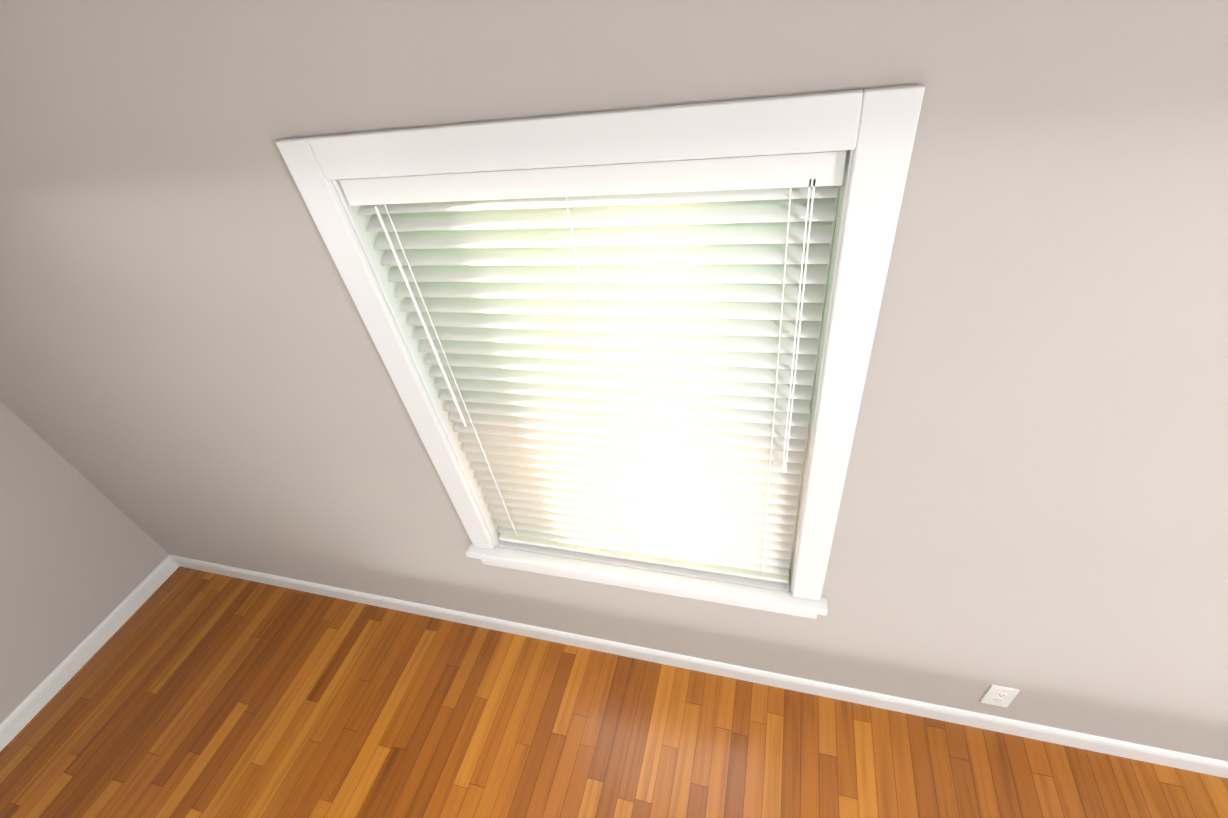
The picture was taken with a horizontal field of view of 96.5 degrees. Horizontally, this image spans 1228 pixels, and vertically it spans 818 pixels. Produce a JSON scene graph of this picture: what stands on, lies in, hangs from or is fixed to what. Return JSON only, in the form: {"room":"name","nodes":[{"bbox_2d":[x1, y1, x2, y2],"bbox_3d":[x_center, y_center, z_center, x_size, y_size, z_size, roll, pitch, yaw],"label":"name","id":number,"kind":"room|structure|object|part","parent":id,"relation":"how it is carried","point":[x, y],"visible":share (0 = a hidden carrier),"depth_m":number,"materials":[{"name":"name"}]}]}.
{"room":"empty room","nodes":[
{"label":"empty room","id":0,"kind":"room"},
{"bbox_2d":[0,401,168,723],"bbox_3d":[-3.113,1.061,1.084,0.140,2.500,3.740,4,42,16],"label":"wall","id":1,"kind":"structure","parent":0,"point":[82,558],"depth_m":2.52,"materials":[{"name":"paint"}]},
{"bbox_2d":[0,556,177,751],"bbox_3d":[-2.891,1.972,1.798,0.014,0.089,3.420,4,42,16],"label":"baseboard","id":2,"kind":"structure","parent":1,"relation":"attached to","point":[56,679],"depth_m":2.66,"materials":[{"name":"white wood"}]},
{"bbox_2d":[0,566,1227,817],"bbox_3d":[0.498,2.281,0.899,7.330,0.120,3.740,4,42,16],"label":"floor","id":3,"kind":"structure","parent":0,"point":[184,692],"depth_m":2.18,"materials":[{"name":"brown wood"}]},
{"bbox_2d":[0,0,1227,760],"bbox_3d":[0.791,0.144,1.375,7.050,2.500,0.140,4,42,16],"label":"wall","id":4,"kind":"structure","parent":0,"point":[1032,502],"depth_m":1.24,"materials":[{"name":"paint"}]},
{"bbox_2d":[276,84,924,600],"bbox_3d":[-0.011,-0.019,1.500,1.225,1.453,0.158,4,42,16],"label":"window","id":5,"kind":"structure","parent":4,"relation":"in","point":[870,132],"depth_m":1.07,"materials":[{"name":"white wood"}]},
{"bbox_2d":[339,151,845,582],"bbox_3d":[-0.015,0.012,1.496,1.033,1.308,0.062,4,42,16],"label":"window blind","id":6,"kind":"object","parent":5,"relation":"attached to","point":[681,264],"visible":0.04,"depth_m":1.32,"materials":[{"name":"white plastic"}]},
{"bbox_2d":[374,204,518,539],"bbox_3d":[-0.442,0.012,1.608,0.026,1.260,0.009,-17,40,-9],"label":"cord","id":7,"kind":"object","parent":6,"relation":"hanging from","point":[376,209],"depth_m":1.41,"materials":[{"name":"white plastic"}]},
{"bbox_2d":[762,188,791,575],"bbox_3d":[0.397,0.066,1.372,0.002,1.260,0.002,4,42,16],"label":"cord","id":8,"kind":"object","parent":6,"relation":"hanging from","point":[790,188],"depth_m":1.22,"materials":[{"name":"white plastic"}]},
{"bbox_2d":[782,179,815,472],"bbox_3d":[0.395,-0.118,1.192,0.012,0.745,0.012,-6,40,5],"label":"cord","id":9,"kind":"object","parent":6,"relation":"hanging from","point":[784,466],"depth_m":1.13,"materials":[{"name":"white plastic"}]},
{"bbox_3d":[0.005,-0.027,1.554,1.045,1.333,0.054,4,42,16],"label":"right window sash","id":10,"kind":"part","parent":5,"relation":"part of","materials":[{"name":"white wood"}]},
{"bbox_2d":[466,540,827,618],"bbox_3d":[0.084,0.563,1.971,1.269,0.115,0.188,4,42,16],"label":"window sill","id":11,"kind":"structure","parent":4,"relation":"attached to","point":[760,594],"depth_m":1.88,"materials":[{"name":"white wood"}]},
{"bbox_2d":[168,555,1227,777],"bbox_3d":[-0.086,1.013,2.363,4.941,0.089,0.014,4,42,16],"label":"baseboard","id":12,"kind":"structure","parent":4,"relation":"attached to","point":[1215,767],"depth_m":2.15,"materials":[{"name":"white wood"}]},
{"bbox_2d":[980,685,1018,706],"bbox_3d":[1.287,0.960,1.831,0.078,0.128,0.009,4,42,16],"label":"electrical outlet","id":13,"kind":"object","parent":4,"relation":"attached to","point":[996,695],"visible":1,"depth_m":1.82,"materials":[{"name":"white plastic"}]}
]}

